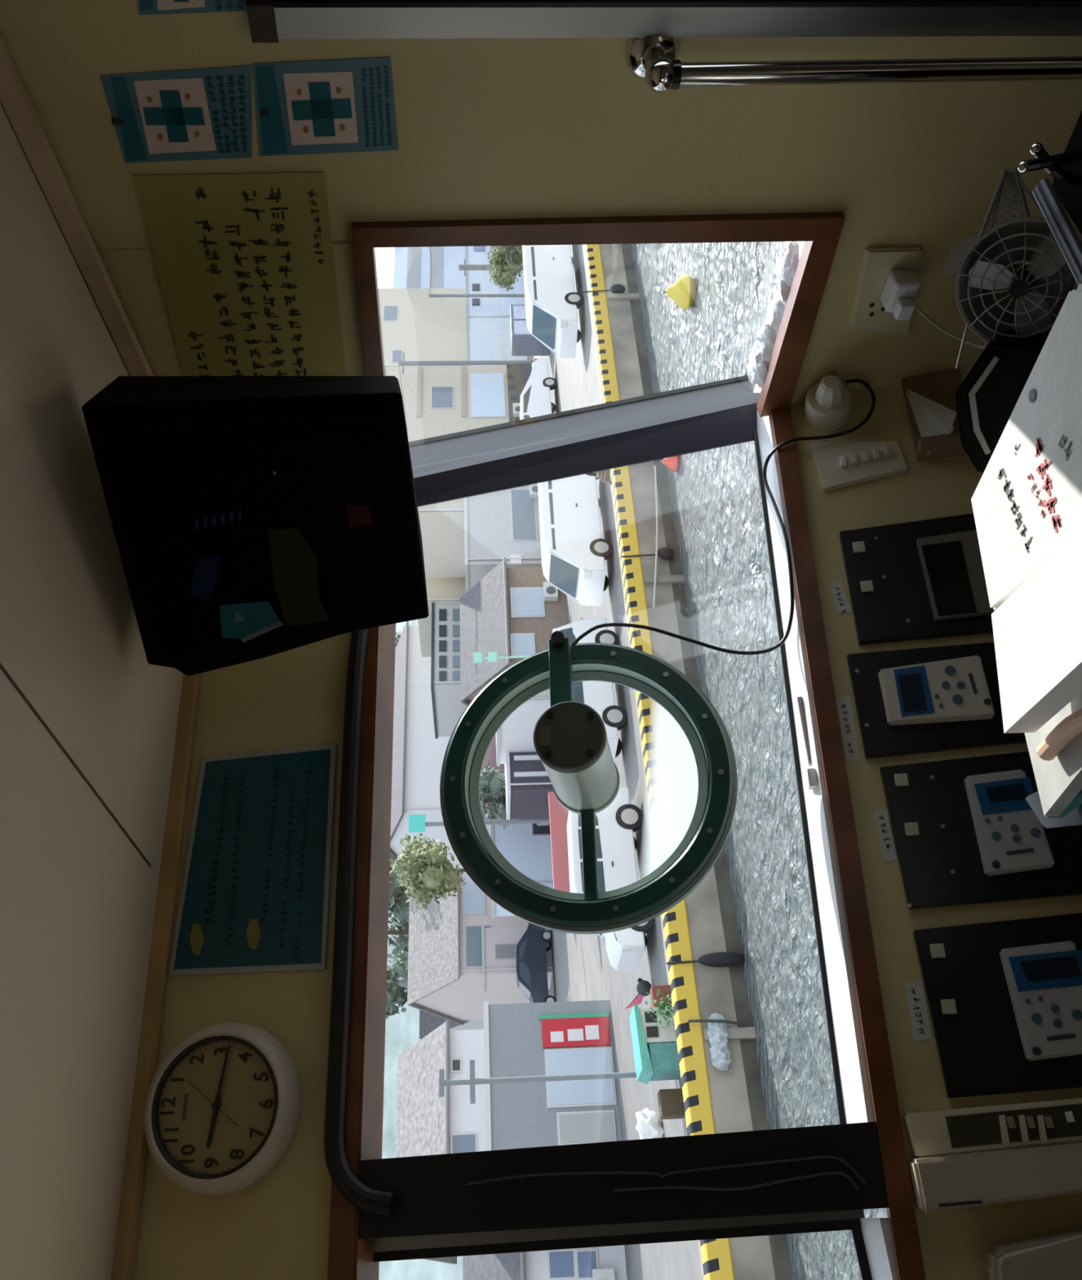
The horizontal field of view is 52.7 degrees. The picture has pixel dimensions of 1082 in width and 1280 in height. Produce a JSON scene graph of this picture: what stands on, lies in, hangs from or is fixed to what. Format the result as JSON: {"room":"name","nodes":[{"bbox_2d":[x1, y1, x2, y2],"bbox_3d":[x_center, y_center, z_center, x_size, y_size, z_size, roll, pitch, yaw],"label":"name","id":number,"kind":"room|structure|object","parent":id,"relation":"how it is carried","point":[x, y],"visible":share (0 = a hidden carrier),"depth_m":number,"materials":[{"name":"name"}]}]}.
{"room":"ship's wheelhouse","nodes":[
{"label":"ship's wheelhouse","id":0,"kind":"room"},
{"bbox_2d":[0,100,182,1279],"bbox_3d":[-0.640,0.209,0.224,3.419,0.374,3.591,0,91,87],"label":"ceiling","id":1,"kind":"structure","parent":0,"point":[77,899],"depth_m":1.29,"materials":[{"name":"paint"}]},
{"bbox_2d":[0,662,151,867],"bbox_3d":[-0.566,0.096,1.245,0.004,0.061,0.726,86,176,38],"label":"trim","id":2,"kind":"structure","parent":1,"relation":"attached to","point":[2,667],"depth_m":1.30,"materials":[{"name":"brown"}]},
{"bbox_2d":[81,375,429,675],"bbox_3d":[-0.347,-0.163,1.398,0.197,0.399,0.440,85,175,47],"label":"television","id":3,"kind":"object","parent":1,"relation":"hanging from","point":[252,517],"visible":1,"depth_m":1.29,"materials":[{"name":"black plastic"}]},
{"bbox_2d":[0,0,1081,404],"bbox_3d":[0.413,-0.951,1.011,0.228,2.279,2.271,87,176,34],"label":"wall","id":4,"kind":"structure","parent":0,"point":[545,127],"depth_m":1.35,"materials":[{"name":"beige paint"}]},
{"bbox_2d":[0,35,153,376],"bbox_3d":[-0.604,-0.826,0.880,0.020,0.218,2.272,87,176,34],"label":"trim","id":5,"kind":"structure","parent":4,"relation":"attached to","point":[14,98],"depth_m":1.32,"materials":[{"name":"brown wood"}]},
{"bbox_2d":[99,65,252,163],"bbox_3d":[-0.411,-0.606,1.262,0.012,0.169,0.112,87,176,35],"label":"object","id":6,"kind":"object","parent":4,"relation":"attached to","point":[205,113],"visible":1,"depth_m":1.26,"materials":[{"name":"teal paper"}]},
{"bbox_2d":[137,0,247,15],"bbox_3d":[-0.359,-0.694,1.145,0.009,0.141,0.073,87,176,35],"label":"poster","id":7,"kind":"object","parent":4,"relation":"attached to","point":[144,6],"visible":1,"depth_m":1.17,"materials":[{"name":"teal"}]},
{"bbox_2d":[133,171,346,376],"bbox_3d":[-0.392,-0.461,1.477,0.018,0.241,0.372,87,176,35],"label":"notice","id":8,"kind":"object","parent":4,"relation":"attached to","point":[245,262],"visible":0.95,"depth_m":1.44,"materials":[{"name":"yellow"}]},
{"bbox_2d":[252,56,399,156],"bbox_3d":[-0.253,-0.620,1.274,0.012,0.166,0.115,87,176,35],"label":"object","id":9,"kind":"object","parent":4,"relation":"attached to","point":[336,105],"visible":1,"depth_m":1.27,"materials":[{"name":"teal paper"}]},
{"bbox_2d":[408,374,760,506],"bbox_3d":[0.017,-0.329,1.892,0.138,0.743,0.228,85,175,51],"label":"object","id":10,"kind":"structure","parent":4,"relation":"attached to","point":[724,412],"depth_m":1.86,"materials":[{"name":"grey paint"}]},
{"bbox_2d":[351,211,845,417],"bbox_3d":[0.066,-0.433,1.672,0.138,0.667,0.542,87,176,35],"label":"window","id":11,"kind":"structure","parent":4,"relation":"in","point":[817,235],"depth_m":1.46,"materials":[{"name":"brown wood"}]},
{"bbox_2d":[746,241,799,388],"bbox_3d":[0.369,-0.495,1.661,0.073,0.072,0.277,87,176,35],"label":"cloth","id":12,"kind":"object","parent":11,"relation":"on","point":[760,357],"visible":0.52,"depth_m":1.65,"materials":[{"name":"white fabric"}]},
{"bbox_2d":[246,0,1081,42],"bbox_3d":[0.597,-1.011,0.904,0.178,1.803,0.999,87,176,35],"label":"door","id":13,"kind":"structure","parent":4,"relation":"in","point":[269,20],"depth_m":1.22,"materials":[{"name":"silver metal"}]},
{"bbox_2d":[804,374,853,431],"bbox_3d":[0.454,-0.378,1.708,0.086,0.077,0.072,-84,8,65],"label":"junction box","id":14,"kind":"object","parent":4,"relation":"attached to","point":[828,402],"visible":1,"depth_m":1.70,"materials":[{"name":"beige plastic"}]},
{"bbox_2d":[571,378,875,654],"bbox_3d":[0.285,-0.188,1.669,0.078,0.493,0.430,-80,11,73],"label":"power cable","id":15,"kind":"object","parent":14,"relation":"attached to","point":[866,384],"visible":1,"depth_m":1.64,"materials":[{"name":"black rubber"}]},
{"bbox_2d":[625,34,1081,93],"bbox_3d":[0.664,-0.670,1.284,0.062,1.135,0.096,-83,8,67],"label":"grab rail","id":16,"kind":"object","parent":4,"relation":"attached to","point":[653,58],"visible":1,"depth_m":1.24,"materials":[{"name":"silver metal"}]},
{"bbox_2d":[849,245,922,336],"bbox_3d":[0.506,-0.502,1.588,0.015,0.111,0.159,87,176,34],"label":"wall socket","id":17,"kind":"object","parent":4,"relation":"attached to","point":[868,311],"visible":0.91,"depth_m":1.57,"materials":[{"name":"beige plastic"}]},
{"bbox_2d":[880,269,920,319],"bbox_3d":[0.513,-0.491,1.554,0.053,0.040,0.052,87,176,35],"label":"plug adapter","id":18,"kind":"object","parent":17,"relation":"attached to","point":[902,286],"visible":1,"depth_m":1.54,"materials":[{"name":"white plastic"}]},
{"bbox_2d":[131,368,1081,1279],"bbox_3d":[0.761,0.510,1.345,0.572,2.619,2.361,-84,8,65],"label":"wall","id":19,"kind":"structure","parent":0,"point":[277,1227],"depth_m":1.47,"materials":[{"name":"beige paint"}]},
{"bbox_2d":[111,673,199,1279],"bbox_3d":[-0.526,0.724,1.393,0.018,0.055,2.041,-84,8,65],"label":"trim","id":20,"kind":"structure","parent":19,"relation":"attached to","point":[131,1188],"depth_m":1.50,"materials":[{"name":"brown wood"}]},
{"bbox_2d":[144,1022,301,1195],"bbox_3d":[-0.415,0.605,1.419,0.078,0.205,0.207,-84,7,64],"label":"wall clock","id":21,"kind":"object","parent":19,"relation":"attached to","point":[222,1108],"visible":1,"depth_m":1.41,"materials":[{"name":"beige plastic"}]},
{"bbox_2d":[168,744,337,975],"bbox_3d":[-0.411,0.314,1.571,0.045,0.225,0.324,-84,8,65],"label":"notice","id":22,"kind":"object","parent":19,"relation":"attached to","point":[255,893],"visible":1,"depth_m":1.56,"materials":[{"name":"teal paper"}]},
{"bbox_2d":[324,628,395,1216],"bbox_3d":[-0.244,0.301,1.536,0.040,0.092,0.905,-84,8,64],"label":"pipe","id":23,"kind":"object","parent":19,"relation":"attached to","point":[363,1197],"visible":0.87,"depth_m":1.47,"materials":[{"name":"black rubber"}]},
{"bbox_2d":[327,406,926,1279],"bbox_3d":[0.088,0.551,1.427,0.251,0.725,2.062,-84,8,65],"label":"window","id":24,"kind":"structure","parent":19,"relation":"in","point":[865,1086],"depth_m":1.36,"materials":[{"name":"brown wood"}]},
{"bbox_2d":[440,631,737,933],"bbox_3d":[0.071,0.176,1.538,0.270,0.434,0.438,-84,8,66],"label":"screen","id":25,"kind":"object","parent":24,"relation":"attached to","point":[696,785],"visible":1,"depth_m":1.57,"materials":[{"name":"green metal"}]},
{"bbox_2d":[466,1155,866,1185],"bbox_3d":[0.144,0.640,1.316,0.093,0.470,0.031,-78,13,76],"label":"wire","id":26,"kind":"object","parent":24,"relation":"attached to","point":[817,1157],"visible":1,"depth_m":1.31,"materials":[{"name":"grey"}]},
{"bbox_2d":[613,1171,859,1191],"bbox_3d":[0.230,0.646,1.301,0.057,0.284,0.020,-79,13,75],"label":"wire","id":27,"kind":"object","parent":24,"relation":"attached to","point":[830,1172],"visible":1,"depth_m":1.30,"materials":[{"name":"grey"}]},
{"bbox_2d":[835,695,860,760],"bbox_3d":[0.429,0.123,1.525,0.005,0.021,0.095,-84,8,65],"label":"label","id":28,"kind":"object","parent":19,"relation":"attached to","point":[844,704],"visible":1,"depth_m":1.52,"materials":[{"name":"grey paper"}]},
{"bbox_2d":[808,440,908,491],"bbox_3d":[0.493,-0.277,1.689,0.037,0.139,0.087,-84,7,64],"label":"switch plate","id":29,"kind":"object","parent":19,"relation":"attached to","point":[837,464],"visible":1,"depth_m":1.68,"materials":[{"name":"beige plastic"}]},
{"bbox_2d":[851,1217,898,1279],"bbox_3d":[0.129,1.097,1.198,0.178,0.666,0.827,-82,10,71],"label":"window","id":30,"kind":"structure","parent":19,"relation":"in","point":[873,1243],"depth_m":1.30,"materials":[{"name":"metal"}]},
{"bbox_2d":[874,808,897,862],"bbox_3d":[0.459,0.260,1.458,0.005,0.019,0.071,-84,8,65],"label":"label","id":31,"kind":"object","parent":19,"relation":"attached to","point":[882,816],"visible":1,"depth_m":1.46,"materials":[{"name":"grey paper"}]},
{"bbox_2d":[840,513,995,645],"bbox_3d":[0.537,-0.077,1.585,0.057,0.206,0.208,-84,8,65],"label":"panel","id":32,"kind":"object","parent":19,"relation":"attached to","point":[922,580],"visible":0.9,"depth_m":1.56,"materials":[{"name":"black"}]},
{"bbox_2d":[904,980,932,1041],"bbox_3d":[0.471,0.463,1.364,0.005,0.022,0.071,-84,8,65],"label":"label","id":33,"kind":"object","parent":19,"relation":"attached to","point":[920,1023],"visible":1,"depth_m":1.36,"materials":[{"name":"grey paper"}]},
{"bbox_2d":[902,366,967,461],"bbox_3d":[0.618,-0.367,1.693,0.061,0.100,0.173,-84,8,65],"label":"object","id":34,"kind":"object","parent":19,"relation":"attached to","point":[940,387],"visible":0.46,"depth_m":1.71,"materials":[{"name":"brown"}]},
{"bbox_2d":[906,388,957,455],"bbox_3d":[0.599,-0.344,1.669,0.046,0.052,0.121,-84,8,64],"label":"folded paper","id":35,"kind":"object","parent":34,"relation":"in","point":[932,418],"visible":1,"depth_m":1.67,"materials":[{"name":"beige paper"}]},
{"bbox_2d":[847,642,1026,759],"bbox_3d":[0.575,0.079,1.516,0.062,0.267,0.154,-84,8,65],"label":"panel","id":36,"kind":"object","parent":19,"relation":"attached to","point":[880,739],"visible":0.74,"depth_m":1.51,"materials":[{"name":"black metal"}]},
{"bbox_2d":[878,655,995,725],"bbox_3d":[0.544,0.070,1.508,0.042,0.140,0.091,-84,8,65],"label":"controller","id":37,"kind":"object","parent":36,"relation":"attached to","point":[953,690],"visible":1,"depth_m":1.50,"materials":[{"name":"beige plastic"}]},
{"bbox_2d":[880,751,1081,909],"bbox_3d":[0.613,0.243,1.435,0.067,0.292,0.197,-84,8,65],"label":"panel","id":38,"kind":"object","parent":19,"relation":"attached to","point":[940,862],"visible":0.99,"depth_m":1.43,"materials":[{"name":"black metal"}]},
{"bbox_2d":[964,768,1055,875],"bbox_3d":[0.609,0.237,1.423,0.031,0.087,0.134,-84,8,65],"label":"controller","id":39,"kind":"object","parent":38,"relation":"attached to","point":[1011,837],"visible":0.99,"depth_m":1.41,"materials":[{"name":"grey plastic"}]},
{"bbox_2d":[903,1097,1081,1213],"bbox_3d":[0.584,0.591,1.264,0.100,0.311,0.115,-84,8,65],"label":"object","id":40,"kind":"object","parent":19,"relation":"attached to","point":[966,1157],"visible":1,"depth_m":1.25,"materials":[{"name":"beige plastic"}]},
{"bbox_2d":[913,912,1081,1097],"bbox_3d":[0.620,0.444,1.343,0.064,0.279,0.208,-84,8,65],"label":"panel","id":41,"kind":"object","parent":19,"relation":"attached to","point":[980,1046],"visible":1,"depth_m":1.35,"materials":[{"name":"black metal"}]},
{"bbox_2d":[1000,940,1081,1061],"bbox_3d":[0.622,0.438,1.329,0.034,0.096,0.135,-84,8,65],"label":"controller","id":42,"kind":"object","parent":41,"relation":"attached to","point":[1044,981],"visible":1,"depth_m":1.32,"materials":[{"name":"grey plastic"}]},
{"bbox_2d":[983,1228,1081,1279],"bbox_3d":[0.632,0.734,1.183,0.106,0.278,0.196,-84,8,65],"label":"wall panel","id":43,"kind":"object","parent":19,"relation":"attached to","point":[1055,1256],"visible":1,"depth_m":1.19,"materials":[{"name":"beige plastic"}]},
{"bbox_3d":[1.558,0.169,0.490,4.400,0.060,4.800,-1,90,87],"label":"floor","id":44,"kind":"structure","parent":0,"visible":0},
{"bbox_2d":[1017,111,1081,234],"bbox_3d":[0.951,-0.459,0.992,0.100,1.066,0.160,86,176,38],"label":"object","id":45,"kind":"object","parent":44,"relation":"on","point":[1066,167],"visible":1,"depth_m":0.99,"materials":[{"name":"black metal"}]},
{"bbox_3d":[1.021,-0.152,1.039,0.606,0.938,0.487,-1,90,87],"label":"console desk","id":46,"kind":"object","parent":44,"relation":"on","visible":0},
{"bbox_2d":[955,166,1044,368],"bbox_3d":[0.494,-0.367,1.147,0.074,0.073,0.229,85,175,50],"label":"mesh basket","id":47,"kind":"object","parent":46,"relation":"on","point":[1013,173],"visible":0.5,"depth_m":1.11,"materials":[{"name":"grey plastic"}]},
{"bbox_2d":[955,330,1049,472],"bbox_3d":[0.491,-0.251,1.125,0.132,0.138,0.144,84,174,58],"label":"equipment case","id":48,"kind":"object","parent":46,"relation":"on","point":[988,396],"visible":0.62,"depth_m":1.09,"materials":[{"name":"black plastic"}]},
{"bbox_2d":[955,217,1081,342],"bbox_3d":[0.499,-0.346,1.062,0.116,0.174,0.116,-77,15,77],"label":"desk fan","id":49,"kind":"object","parent":46,"relation":"on","point":[993,298],"visible":0.87,"depth_m":1.07,"materials":[{"name":"grey plastic"}]},
{"bbox_2d":[971,284,1081,609],"bbox_3d":[0.461,-0.185,0.922,0.388,0.035,0.209,-82,10,71],"label":"sheet","id":50,"kind":"object","parent":46,"relation":"on","point":[1027,501],"visible":0.94,"depth_m":0.97,"materials":[{"name":"white paper"}]},
{"bbox_2d":[991,527,1081,733],"bbox_3d":[0.459,-0.047,0.845,0.441,0.030,0.116,-83,9,68],"label":"box","id":51,"kind":"object","parent":46,"relation":"on","point":[1037,629],"visible":1,"depth_m":0.96,"materials":[{"name":"white"}]},
{"bbox_2d":[1025,791,1081,828],"bbox_3d":[0.545,0.156,1.054,0.268,0.022,0.073,-83,9,68],"label":"book","id":52,"kind":"object","parent":46,"relation":"on","point":[1073,819],"visible":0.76,"depth_m":1.13,"materials":[{"name":"grey paper"}]},
{"bbox_2d":[1048,789,1081,817],"bbox_3d":[0.518,0.101,0.997,0.045,0.020,0.242,87,176,28],"label":"book","id":53,"kind":"object","parent":52,"relation":"on","point":[1077,802],"visible":0.24,"depth_m":1.06,"materials":[{"name":"teal paper"}]},
{"bbox_2d":[1025,692,1081,817],"bbox_3d":[0.498,0.088,1.008,0.104,0.016,0.170,87,176,26],"label":"notebook","id":54,"kind":"object","parent":53,"relation":"on","point":[1059,780],"visible":0.52,"depth_m":1.04,"materials":[{"name":"white paper"}]},
{"bbox_2d":[1036,708,1081,760],"bbox_3d":[0.481,0.079,0.984,0.123,0.020,0.023,-84,8,65],"label":"marker pen","id":55,"kind":"object","parent":54,"relation":"on","point":[1071,726],"visible":1,"depth_m":1.00,"materials":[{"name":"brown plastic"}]},
{"bbox_2d":[1032,178,1081,285],"bbox_3d":[0.463,-0.354,0.960,0.150,0.018,0.013,87,176,32],"label":"rods","id":56,"kind":"object","parent":46,"relation":"on","point":[1063,230],"visible":1,"depth_m":0.96,"materials":[{"name":"grey metal"}]},
{"label":"outside","id":57,"kind":"structure","parent":0,"visible":0},
{"bbox_2d":[631,241,888,1279],"bbox_3d":[3.446,-8.073,18.444,62.000,0.292,18.250,87,176,35],"label":"harbour water","id":58,"kind":"structure","parent":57,"point":[717,504],"depth_m":18.71,"materials":[{"name":"grey liquid"}]},
{"bbox_2d":[662,274,696,309],"bbox_3d":[2.932,-7.353,23.084,0.720,0.738,0.720,87,176,35],"label":"buoy","id":59,"kind":"object","parent":58,"relation":"on","point":[683,291],"visible":1,"depth_m":22.86,"materials":[{"name":"yellow plastic"}]},
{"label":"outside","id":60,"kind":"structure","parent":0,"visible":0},
{"bbox_2d":[378,619,462,1279],"bbox_3d":[-21.964,25.032,164.879,330.000,34.979,70.000,87,176,35],"label":"sky","id":61,"kind":"structure","parent":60,"point":[402,1028],"depth_m":131.22,"materials":[{"name":"white"}]},
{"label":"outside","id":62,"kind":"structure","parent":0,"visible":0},
{"bbox_2d":[600,244,775,1279],"bbox_3d":[2.567,-21.614,39.183,200.000,2.950,0.622,87,176,35],"label":"wall","id":63,"kind":"structure","parent":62,"point":[752,1256],"depth_m":20.43,"materials":[{"name":"grey concrete"}]},
{"bbox_2d":[666,951,745,967],"bbox_3d":[2.983,5.734,19.567,0.260,1.452,0.280,87,176,35],"label":"fender","id":64,"kind":"object","parent":63,"relation":"attached to","point":[721,959],"visible":0.93,"depth_m":19.49,"materials":[{"name":"black rubber"}]},
{"bbox_2d":[621,244,792,1279],"bbox_3d":[1.991,-21.728,38.972,200.000,0.520,0.231,87,176,35],"label":"trim","id":65,"kind":"structure","parent":63,"relation":"attached to","point":[779,1243],"depth_m":20.59,"materials":[{"name":"grey concrete"}]},
{"bbox_2d":[706,1013,731,1070],"bbox_3d":[3.052,6.899,18.774,0.951,0.386,0.218,87,176,35],"label":"bundle","id":66,"kind":"object","parent":63,"relation":"hanging from","point":[717,1033],"visible":1,"depth_m":18.69,"materials":[{"name":"white fabric"}]},
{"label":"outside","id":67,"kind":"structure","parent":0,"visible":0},
{"bbox_2d":[527,244,702,1279],"bbox_3d":[-1.294,18.724,96.505,200.000,0.300,140.550,87,176,35],"label":"road","id":68,"kind":"structure","parent":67,"point":[582,969],"depth_m":29.58,"materials":[{"name":"grey asphalt"}]},
{"bbox_2d":[386,860,409,1018],"bbox_3d":[-8.745,23.492,87.175,12.124,15.828,8.866,87,176,35],"label":"tree","id":69,"kind":"object","parent":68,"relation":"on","point":[397,974],"visible":0.22,"depth_m":86.04,"materials":[{"name":"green plant"}]},
{"bbox_2d":[377,288,467,366],"bbox_3d":[-7.801,-22.021,90.475,9.762,11.776,10.445,87,176,35],"label":"building","id":70,"kind":"structure","parent":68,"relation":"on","point":[420,326],"depth_m":86.50,"materials":[{"name":"beige paint"}]},
{"bbox_2d":[392,832,466,911],"bbox_3d":[-3.384,11.414,55.488,4.211,8.269,3.374,87,176,35],"label":"tree","id":71,"kind":"object","parent":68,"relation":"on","point":[426,865],"visible":0.99,"depth_m":54.45,"materials":[{"name":"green plant"}]},
{"bbox_2d":[393,246,466,288],"bbox_3d":[-9.671,-32.560,118.537,25.874,11.890,12.370,87,176,35],"label":"building","id":72,"kind":"structure","parent":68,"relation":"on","point":[412,265],"depth_m":116.23,"materials":[{"name":"white paint"}]},
{"bbox_2d":[390,621,490,868],"bbox_3d":[-4.702,6.033,67.340,14.339,9.334,8.630,87,176,35],"label":"house","id":73,"kind":"structure","parent":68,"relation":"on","point":[418,757],"depth_m":62.78,"materials":[{"name":"white paint"}]},
{"bbox_2d":[395,1020,486,1264],"bbox_3d":[-1.707,18.212,39.353,6.530,7.029,8.630,87,176,35],"label":"house","id":74,"kind":"structure","parent":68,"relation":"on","point":[428,1123],"depth_m":37.38,"materials":[{"name":"grey tile"}]},
{"bbox_2d":[417,577,466,657],"bbox_3d":[-3.567,-6.024,64.095,13.172,6.964,5.370,87,176,35],"label":"apartment block","id":75,"kind":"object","parent":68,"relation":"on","point":[442,590],"visible":0.02,"depth_m":59.08,"materials":[{"name":"beige paint"}]},
{"bbox_2d":[431,602,467,738],"bbox_3d":[-2.712,1.540,58.865,5.393,6.152,5.445,87,176,35],"label":"building","id":76,"kind":"structure","parent":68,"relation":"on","point":[447,707],"depth_m":56.81,"materials":[{"name":"white paint"}]},
{"bbox_2d":[419,1009,484,1039],"bbox_3d":[-4.851,28.215,82.936,3.629,8.723,7.630,87,176,35],"label":"house","id":77,"kind":"structure","parent":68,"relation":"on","point":[428,1022],"depth_m":81.14,"materials":[{"name":"grey tile"}]},
{"bbox_2d":[384,364,533,577],"bbox_3d":[-4.202,-9.369,59.125,11.154,8.694,5.445,87,176,35],"label":"house","id":78,"kind":"structure","parent":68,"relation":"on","point":[439,400],"depth_m":58.22,"materials":[{"name":"beige paint"}]},
{"bbox_2d":[407,871,531,1025],"bbox_3d":[-4.183,19.103,69.800,8.020,8.531,9.630,87,176,35],"label":"house","id":79,"kind":"structure","parent":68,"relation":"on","point":[445,952],"depth_m":66.73,"materials":[{"name":"grey tile"}]},
{"bbox_2d":[479,761,508,828],"bbox_3d":[-1.374,7.199,50.324,2.892,4.679,2.425,87,176,35],"label":"tree","id":80,"kind":"object","parent":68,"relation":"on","point":[492,784],"visible":0.53,"depth_m":49.95,"materials":[{"name":"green plant"}]},
{"bbox_2d":[465,245,527,365],"bbox_3d":[-3.281,-24.511,77.747,12.409,4.107,6.445,87,176,35],"label":"building","id":81,"kind":"structure","parent":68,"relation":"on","point":[487,318],"depth_m":73.50,"materials":[{"name":"white paint"}]},
{"bbox_2d":[464,483,542,592],"bbox_3d":[-1.641,-4.507,54.599,6.575,4.263,6.445,87,176,35],"label":"house","id":82,"kind":"structure","parent":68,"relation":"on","point":[499,525],"depth_m":51.51,"materials":[{"name":"white paint"}]},
{"bbox_2d":[488,245,523,291],"bbox_3d":[-1.539,-20.522,59.516,2.185,2.869,3.338,-48,43,85],"label":"tree","id":83,"kind":"object","parent":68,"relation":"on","point":[504,272],"visible":0.69,"depth_m":59.19,"materials":[{"name":"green plant"}]},
{"bbox_2d":[459,557,567,706],"bbox_3d":[-1.274,0.291,47.678,5.435,4.510,5.630,87,176,35],"label":"house","id":84,"kind":"structure","parent":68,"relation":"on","point":[510,611],"depth_m":46.01,"materials":[{"name":"grey tile"}]},
{"bbox_2d":[481,925,552,993],"bbox_3d":[-1.416,18.043,62.005,2.793,3.856,3.445,87,176,35],"label":"garage","id":85,"kind":"structure","parent":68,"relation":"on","point":[499,944],"depth_m":60.91,"materials":[{"name":"white paint"}]},
{"bbox_2d":[489,803,553,918],"bbox_3d":[-0.886,10.717,55.251,5.387,3.310,3.945,87,176,35],"label":"building","id":86,"kind":"structure","parent":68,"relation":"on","point":[527,847],"depth_m":53.70,"materials":[{"name":"white paint"}]},
{"bbox_2d":[495,675,551,766],"bbox_3d":[-0.419,3.128,46.845,2.124,3.010,5.445,87,176,35],"label":"shop","id":87,"kind":"structure","parent":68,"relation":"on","point":[515,735],"depth_m":45.91,"materials":[{"name":"white paint"}]},
{"bbox_2d":[504,751,554,819],"bbox_3d":[-0.291,5.427,48.904,4.375,2.610,3.445,87,176,35],"label":"building","id":88,"kind":"structure","parent":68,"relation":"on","point":[528,784],"depth_m":47.23,"materials":[{"name":"grey"}]},
{"bbox_2d":[510,304,549,355],"bbox_3d":[-0.553,-15.103,53.202,2.368,1.834,1.230,87,176,35],"label":"kiosk","id":89,"kind":"object","parent":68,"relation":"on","point":[523,343],"visible":0.55,"depth_m":52.61,"materials":[{"name":"grey"}]},
{"bbox_2d":[515,922,556,1003],"bbox_3d":[-0.324,17.882,58.867,5.644,2.027,1.632,87,176,35],"label":"car","id":90,"kind":"object","parent":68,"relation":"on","point":[531,974],"visible":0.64,"depth_m":58.44,"materials":[{"name":"grey paint"}]},
{"bbox_2d":[439,1059,636,1103],"bbox_3d":[0.326,8.606,21.463,0.800,4.638,0.110,87,176,35],"label":"utility pole","id":91,"kind":"object","parent":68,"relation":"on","point":[473,1081],"visible":0.8,"depth_m":21.39,"materials":[{"name":"grey concrete"}]},
{"bbox_2d":[520,358,557,419],"bbox_3d":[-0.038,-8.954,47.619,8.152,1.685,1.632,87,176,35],"label":"hatchback car","id":92,"kind":"object","parent":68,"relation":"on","point":[535,397],"visible":0.48,"depth_m":48.13,"materials":[{"name":"white paint"}]},
{"bbox_2d":[462,1244,627,1279],"bbox_3d":[0.034,20.010,31.441,4.764,4.528,6.630,87,176,35],"label":"house","id":93,"kind":"structure","parent":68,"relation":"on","point":[599,1263],"depth_m":29.97,"materials":[{"name":"white paint"}]},
{"bbox_2d":[483,1000,622,1151],"bbox_3d":[0.262,14.015,32.014,6.013,3.772,3.645,87,176,35],"label":"building","id":94,"kind":"structure","parent":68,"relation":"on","point":[556,1037],"depth_m":31.31,"materials":[{"name":"grey metal"}]},
{"bbox_2d":[542,1016,610,1048],"bbox_3d":[1.018,11.495,32.004,0.806,1.963,0.100,87,176,35],"label":"poster","id":95,"kind":"object","parent":94,"relation":"attached to","point":[557,1032],"depth_m":31.95,"materials":[{"name":"red paper"}]},
{"bbox_2d":[522,244,584,358],"bbox_3d":[0.363,-12.575,37.951,6.530,1.846,1.632,87,176,35],"label":"delivery van","id":96,"kind":"object","parent":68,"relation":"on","point":[553,302],"visible":0.66,"depth_m":36.56,"materials":[{"name":"white paint"}]},
{"bbox_2d":[548,791,570,892],"bbox_3d":[1.034,7.305,37.613,4.517,1.327,0.300,87,176,35],"label":"barrier","id":97,"kind":"object","parent":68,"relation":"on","point":[558,814],"visible":0.21,"depth_m":37.62,"materials":[{"name":"red"}]},
{"bbox_2d":[537,471,613,605],"bbox_3d":[0.929,-3.315,31.178,4.753,1.856,1.632,87,176,35],"label":"microvan","id":98,"kind":"object","parent":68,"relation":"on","point":[575,552],"visible":0.74,"depth_m":30.16,"materials":[{"name":"white paint"}]},
{"bbox_2d":[552,617,627,761],"bbox_3d":[1.209,1.378,28.753,3.763,1.756,1.632,87,176,35],"label":"car","id":99,"kind":"object","parent":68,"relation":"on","point":[599,695],"visible":0.45,"depth_m":27.91,"materials":[{"name":"white paint"}]},
{"bbox_2d":[567,787,654,970],"bbox_3d":[1.537,5.457,25.029,3.835,1.688,1.632,87,176,35],"label":"estate car","id":100,"kind":"object","parent":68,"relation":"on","point":[616,824],"visible":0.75,"depth_m":24.55,"materials":[{"name":"white paint"}]},
{"bbox_2d":[635,1107,664,1139],"bbox_3d":[2.316,10.355,23.189,0.792,0.609,0.430,87,176,28],"label":"tarpaulin","id":101,"kind":"object","parent":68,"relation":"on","point":[649,1126],"visible":0.75,"depth_m":23.08,"materials":[{"name":"white fabric"}]},
{"bbox_2d":[583,244,735,1279],"bbox_3d":[0.892,-21.604,39.055,200.000,0.410,0.429,87,176,35],"label":"kerb","id":102,"kind":"object","parent":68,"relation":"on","point":[717,1255],"depth_m":21.96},
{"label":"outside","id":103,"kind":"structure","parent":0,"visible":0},
{"bbox_2d":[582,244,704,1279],"bbox_3d":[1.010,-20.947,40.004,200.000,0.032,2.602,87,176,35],"label":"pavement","id":104,"kind":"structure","parent":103,"point":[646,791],"depth_m":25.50,"materials":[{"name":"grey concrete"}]},
{"bbox_2d":[629,1004,680,1084],"bbox_3d":[2.231,7.815,21.136,1.280,0.840,0.910,87,176,35],"label":"market stall","id":105,"kind":"object","parent":104,"relation":"on","point":[655,1051],"visible":0.75,"depth_m":20.80,"materials":[{"name":"teal"}]},
{"bbox_2d":[657,1088,685,1119],"bbox_3d":[2.469,8.785,20.679,0.480,0.456,0.336,87,176,35],"label":"crate","id":106,"kind":"object","parent":104,"relation":"on","point":[671,1101],"visible":0.93,"depth_m":20.55,"materials":[{"name":"brown cardboard"}]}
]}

